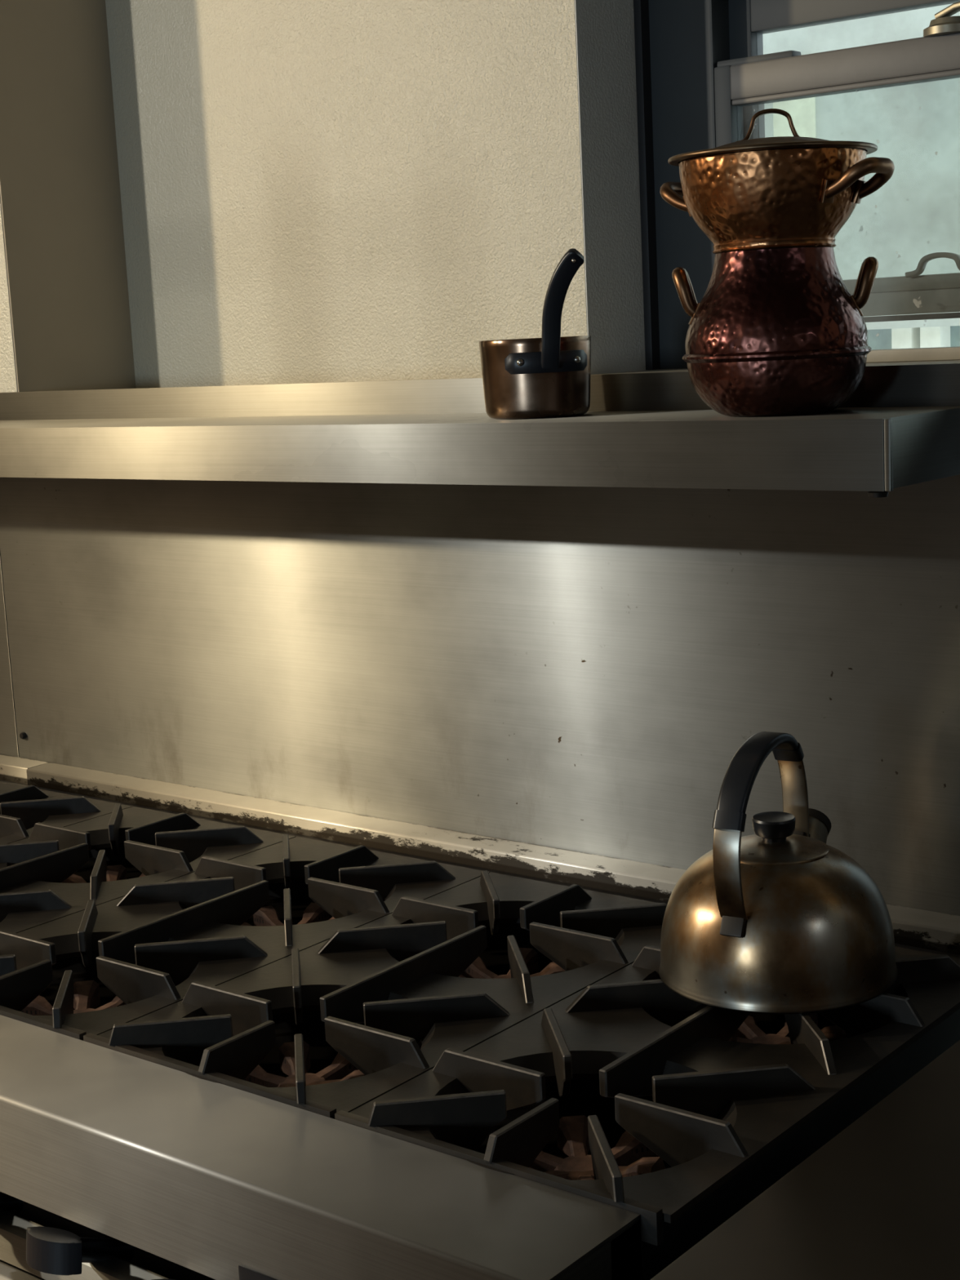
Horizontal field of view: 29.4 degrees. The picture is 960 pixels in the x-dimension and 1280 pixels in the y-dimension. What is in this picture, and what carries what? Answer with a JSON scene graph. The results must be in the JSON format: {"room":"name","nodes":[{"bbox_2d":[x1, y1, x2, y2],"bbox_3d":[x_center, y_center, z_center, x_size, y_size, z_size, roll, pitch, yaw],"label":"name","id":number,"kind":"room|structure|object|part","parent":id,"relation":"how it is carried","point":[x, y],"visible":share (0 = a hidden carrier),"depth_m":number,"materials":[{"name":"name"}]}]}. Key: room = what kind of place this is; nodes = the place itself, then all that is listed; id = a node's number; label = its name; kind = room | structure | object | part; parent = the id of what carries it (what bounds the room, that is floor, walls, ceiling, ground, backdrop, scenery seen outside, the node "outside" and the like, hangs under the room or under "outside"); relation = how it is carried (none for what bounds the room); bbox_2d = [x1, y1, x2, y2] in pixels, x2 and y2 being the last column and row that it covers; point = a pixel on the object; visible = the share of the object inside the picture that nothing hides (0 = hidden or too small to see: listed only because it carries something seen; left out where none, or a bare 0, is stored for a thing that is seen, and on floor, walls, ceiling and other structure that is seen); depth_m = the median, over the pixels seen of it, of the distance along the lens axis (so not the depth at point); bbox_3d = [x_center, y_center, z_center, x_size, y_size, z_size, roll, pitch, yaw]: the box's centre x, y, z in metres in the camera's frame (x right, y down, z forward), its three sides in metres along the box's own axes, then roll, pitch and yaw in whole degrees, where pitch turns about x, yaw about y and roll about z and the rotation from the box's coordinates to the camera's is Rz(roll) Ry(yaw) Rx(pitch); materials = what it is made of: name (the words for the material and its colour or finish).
{"room":"commercial kitchen","nodes":[
{"label":"commercial kitchen","id":0,"kind":"room"},
{"bbox_2d":[0,0,587,392],"bbox_3d":[-0.072,-0.199,2.545,6.100,2.620,0.628,5,12,38],"label":"wall","id":1,"kind":"structure","parent":0,"point":[312,191],"depth_m":2.43,"materials":[{"name":"beige paint"}]},
{"bbox_2d":[0,0,135,391],"bbox_3d":[-0.612,-0.923,2.564,0.004,1.146,0.214,5,12,38],"label":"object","id":2,"kind":"structure","parent":1,"relation":"attached to","point":[60,193],"depth_m":2.61,"materials":[{"name":"brown paint"}]},
{"bbox_2d":[0,474,959,915],"bbox_3d":[0.126,0.021,2.012,4.100,0.544,0.009,5,12,38],"label":"backsplash","id":3,"kind":"structure","parent":1,"relation":"attached to","point":[586,669],"depth_m":2.10,"materials":[{"name":"metal"}]},
{"bbox_2d":[0,363,959,497],"bbox_3d":[-0.060,-0.228,1.993,3.200,0.106,0.188,5,12,38],"label":"wall shelf","id":4,"kind":"object","parent":1,"relation":"attached to","point":[900,427],"visible":1,"depth_m":1.89,"materials":[{"name":"metal"}]},
{"bbox_3d":[-0.454,-0.244,2.308,2.191,0.062,0.184,5,12,38],"label":"shelf","id":5,"kind":"part","parent":4,"relation":"part of","materials":[{"name":"metal"}]},
{"bbox_2d":[479,248,591,419],"bbox_3d":[0.071,-0.312,1.872,0.156,0.165,0.119,5,12,38],"label":"saucepan","id":6,"kind":"object","parent":4,"relation":"on","point":[548,375],"visible":1,"depth_m":1.84,"materials":[{"name":"orange metal"}]},
{"bbox_3d":[0.079,-0.326,1.804,0.024,0.115,0.060,-10,12,-38],"label":"handle","id":7,"kind":"part","parent":6,"relation":"part of","materials":[{"name":"black metal"}]},
{"bbox_2d":[671,247,878,417],"bbox_3d":[0.276,-0.286,1.704,0.175,0.150,0.175,5,12,38],"label":"copper pot","id":8,"kind":"object","parent":4,"relation":"on","point":[780,331],"visible":1,"depth_m":1.64,"materials":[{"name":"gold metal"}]},
{"bbox_3d":[0.196,-0.324,1.713,0.031,0.051,0.040,-1,10,11],"label":"loop handle","id":9,"kind":"part","parent":8,"relation":"part of","materials":[{"name":"gold metal"}]},
{"bbox_2d":[659,108,894,253],"bbox_3d":[0.269,-0.423,1.681,0.202,0.127,0.190,-2,9,4],"label":"steamer","id":10,"kind":"object","parent":8,"relation":"on","point":[795,191],"visible":0.98,"depth_m":1.62,"materials":[{"name":"gold metal"}]},
{"bbox_3d":[0.201,-0.424,1.752,0.060,0.032,0.047,-12,13,-43],"label":"loop handle","id":11,"kind":"part","parent":10,"relation":"part of","materials":[{"name":"gold metal"}]},
{"bbox_3d":[0.267,-0.470,1.673,0.067,0.031,0.011,-3,9,0],"label":"lid handle","id":12,"kind":"part","parent":10,"relation":"part of","materials":[{"name":"gold metal"}]},
{"bbox_3d":[0.268,-0.451,1.677,0.190,0.017,0.190,5,12,38],"label":"lid","id":13,"kind":"part","parent":10,"relation":"part of","materials":[{"name":"orange metal"}]},
{"bbox_2d":[679,147,866,253],"bbox_3d":[0.270,-0.402,1.685,0.170,0.084,0.170,5,12,38],"label":"bowl","id":14,"kind":"object","parent":10,"relation":"attached to","point":[740,198],"depth_m":1.62,"materials":[{"name":"gold metal"}]},
{"bbox_3d":[0.338,-0.408,1.613,0.060,0.032,0.047,-12,13,-43],"label":"loop handle","id":15,"kind":"part","parent":10,"relation":"part of","materials":[{"name":"gold metal"}]},
{"bbox_3d":[0.353,-0.328,1.688,0.031,0.051,0.040,-2,10,7],"label":"loop handle","id":16,"kind":"part","parent":8,"relation":"part of","materials":[{"name":"gold metal"}]},
{"bbox_2d":[574,0,645,374],"bbox_3d":[0.169,-0.618,2.239,0.004,0.576,0.162,5,12,38],"label":"trim","id":17,"kind":"structure","parent":1,"relation":"attached to","point":[604,28],"depth_m":2.23,"materials":[{"name":"grey paint"}]},
{"bbox_2d":[594,0,959,374],"bbox_3d":[0.693,-0.565,1.736,1.449,0.586,0.458,5,12,38],"label":"window","id":18,"kind":"structure","parent":1,"relation":"in","point":[703,71],"depth_m":2.20,"materials":[{"name":"black"}]},
{"bbox_3d":[0.797,-0.590,1.857,1.439,0.586,0.094,5,12,38],"label":"frame","id":19,"kind":"part","parent":18,"relation":"part of","materials":[{"name":"grey paint"}]},
{"bbox_3d":[0.794,-0.472,1.842,1.270,0.359,0.030,5,12,38],"label":"sash","id":20,"kind":"part","parent":18,"relation":"part of","materials":[{"name":"grey paint"}]},
{"bbox_3d":[0.707,-0.277,1.784,1.449,0.001,0.458,5,12,38],"label":"sill","id":21,"kind":"part","parent":18,"relation":"part of","materials":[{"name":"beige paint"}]},
{"bbox_3d":[0.806,-0.547,1.866,1.190,0.305,0.003,5,12,38],"label":"pane","id":22,"kind":"part","parent":18,"relation":"part of","materials":[{"name":"clear glass"}]},
{"bbox_3d":[0.788,-0.458,1.849,1.207,0.299,0.003,5,12,38],"label":"pane","id":23,"kind":"part","parent":18,"relation":"part of","materials":[{"name":"clear glass"}]},
{"bbox_3d":[0.815,-0.529,1.864,1.272,0.461,0.030,5,12,38],"label":"sash","id":24,"kind":"part","parent":18,"relation":"part of","materials":[{"name":"grey paint"}]},
{"bbox_3d":[0.780,-0.626,1.821,1.208,0.046,0.030,5,12,38],"label":"rail","id":25,"kind":"part","parent":18,"relation":"part of","materials":[{"name":"grey paint"}]},
{"bbox_3d":[0.814,-0.378,1.893,1.190,0.044,0.036,5,12,38],"label":"rail","id":26,"kind":"part","parent":18,"relation":"part of","materials":[{"name":"beige paint"}]},
{"bbox_3d":[0.796,-0.305,1.875,1.207,0.014,0.030,5,12,38],"label":"rail","id":27,"kind":"part","parent":18,"relation":"part of","materials":[{"name":"beige paint"}]},
{"bbox_3d":[-1.353,1.465,1.110,6.100,0.060,4.950,5,12,38],"label":"floor","id":28,"kind":"structure","parent":0,"visible":0},
{"bbox_2d":[0,754,959,1279],"bbox_3d":[-0.212,0.711,1.908,1.910,0.852,0.801,5,12,38],"label":"gas range","id":29,"kind":"object","parent":28,"relation":"on","point":[119,1162],"depth_m":1.57,"materials":[{"name":"metal"}]},
{"bbox_2d":[0,1259,44,1279],"bbox_3d":[-0.510,0.823,1.753,1.533,0.590,0.070,5,12,38],"label":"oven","id":30,"kind":"object","parent":29,"relation":"in","point":[9,1270],"depth_m":1.58,"materials":[{"name":"metal"}]},
{"bbox_3d":[-0.342,0.490,1.464,0.059,0.026,0.026,3,3,31],"label":"knob","id":31,"kind":"part","parent":29,"relation":"part of","materials":[{"name":"black plastic"}]},
{"bbox_3d":[-0.766,0.262,2.317,0.303,0.049,0.586,5,12,38],"label":"range grate","id":32,"kind":"part","parent":29,"relation":"part of","materials":[{"name":"black metal"}]},
{"bbox_3d":[-0.396,0.371,1.811,0.135,0.026,0.133,4,12,34],"label":"burner","id":33,"kind":"part","parent":29,"relation":"part of","materials":[{"name":"metal"}]},
{"bbox_3d":[-0.535,0.510,1.688,1.533,0.035,0.022,5,12,38],"label":"control panel","id":34,"kind":"part","parent":29,"relation":"part of","materials":[{"name":"metal"}]},
{"bbox_3d":[-0.450,0.304,2.227,0.135,0.026,0.133,4,12,35],"label":"burner","id":35,"kind":"part","parent":29,"relation":"part of","materials":[{"name":"metal"}]},
{"bbox_3d":[-0.528,0.282,2.127,0.303,0.049,0.586,5,12,38],"label":"range grate","id":36,"kind":"part","parent":29,"relation":"part of","materials":[{"name":"black metal"}]},
{"bbox_3d":[-0.225,0.499,1.371,0.059,0.026,0.026,3,3,31],"label":"knob","id":37,"kind":"part","parent":29,"relation":"part of","materials":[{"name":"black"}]},
{"bbox_3d":[-0.289,0.302,1.938,0.303,0.049,0.586,5,12,38],"label":"range grate","id":38,"kind":"part","parent":29,"relation":"part of","materials":[{"name":"black metal"}]},
{"bbox_3d":[-0.212,0.325,2.038,0.135,0.026,0.133,-1,10,8],"label":"burner","id":39,"kind":"part","parent":29,"relation":"part of","materials":[{"name":"metal"}]},
{"bbox_3d":[-0.158,0.391,1.622,0.135,0.026,0.133,3,11,30],"label":"burner","id":40,"kind":"part","parent":29,"relation":"part of","materials":[{"name":"metal"}]},
{"bbox_3d":[-0.523,0.397,1.692,1.533,0.089,0.118,5,12,38],"label":"rail","id":41,"kind":"part","parent":29,"relation":"part of","materials":[{"name":"metal"}]},
{"bbox_3d":[-0.051,0.322,1.748,0.303,0.049,0.586,5,12,38],"label":"range grate","id":42,"kind":"part","parent":29,"relation":"part of","materials":[{"name":"black metal"}]},
{"bbox_3d":[0.027,0.344,1.848,0.135,0.026,0.133,-3,9,2],"label":"burner","id":43,"kind":"part","parent":29,"relation":"part of","materials":[{"name":"metal"}]},
{"bbox_3d":[0.081,0.411,1.432,0.135,0.026,0.133,5,12,38],"label":"burner","id":44,"kind":"part","parent":29,"relation":"part of","materials":[{"name":"metal"}]},
{"bbox_3d":[0.075,0.448,1.217,0.002,0.086,0.116,5,12,38],"label":"rail","id":45,"kind":"part","parent":29,"relation":"part of","materials":[{"name":"metal"}]},
{"bbox_3d":[0.187,0.342,1.559,0.303,0.049,0.586,5,12,38],"label":"range grate","id":46,"kind":"part","parent":29,"relation":"part of","materials":[{"name":"black metal"}]},
{"bbox_2d":[658,731,897,1013],"bbox_3d":[0.262,0.190,1.624,0.212,0.222,0.214,3,11,31],"label":"kettle","id":47,"kind":"object","parent":29,"relation":"on","point":[777,918],"visible":1,"depth_m":1.56,"materials":[{"name":"metal"}]},
{"bbox_3d":[0.247,0.157,1.596,0.024,0.139,0.162,3,11,31],"label":"handle","id":48,"kind":"part","parent":47,"relation":"part of","materials":[{"name":"metal"}]},
{"bbox_3d":[0.261,0.168,1.620,0.038,0.022,0.038,3,11,31],"label":"knob","id":49,"kind":"part","parent":47,"relation":"part of","materials":[{"name":"black plastic"}]},
{"bbox_3d":[0.261,0.182,1.623,0.096,0.012,0.096,3,11,31],"label":"lid","id":50,"kind":"part","parent":47,"relation":"part of","materials":[{"name":"metal"}]},
{"bbox_3d":[0.299,0.194,1.687,0.043,0.063,0.064,3,11,31],"label":"spout","id":51,"kind":"part","parent":47,"relation":"part of","materials":[{"name":"metal"}]},
{"bbox_3d":[0.265,0.364,1.659,0.135,0.026,0.133,1,10,20],"label":"burner","id":52,"kind":"part","parent":29,"relation":"part of","materials":[{"name":"metal"}]},
{"bbox_2d":[650,1040,959,1279],"bbox_3d":[0.744,0.871,0.796,1.514,0.850,1.270,5,12,38],"label":"countertop","id":53,"kind":"structure","parent":28,"relation":"on","point":[880,1199],"depth_m":1.25,"materials":[{"name":"metal"}]},
{"label":"outside","id":54,"kind":"structure","parent":0,"visible":0},
{"bbox_2d":[762,4,959,349],"bbox_3d":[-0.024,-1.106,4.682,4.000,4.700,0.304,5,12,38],"label":"window pane","id":55,"kind":"structure","parent":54,"point":[917,211],"depth_m":3.80,"materials":[{"name":"glass"}]},
{"bbox_3d":[0.909,-0.624,3.890,0.045,0.080,0.050,5,12,38],"label":"post","id":56,"kind":"part","parent":55,"relation":"part of","materials":[{"name":"white"}]},
{"bbox_3d":[0.960,-0.620,3.849,0.045,0.080,0.050,5,12,38],"label":"post","id":57,"kind":"part","parent":55,"relation":"part of","materials":[{"name":"white"}]}
]}

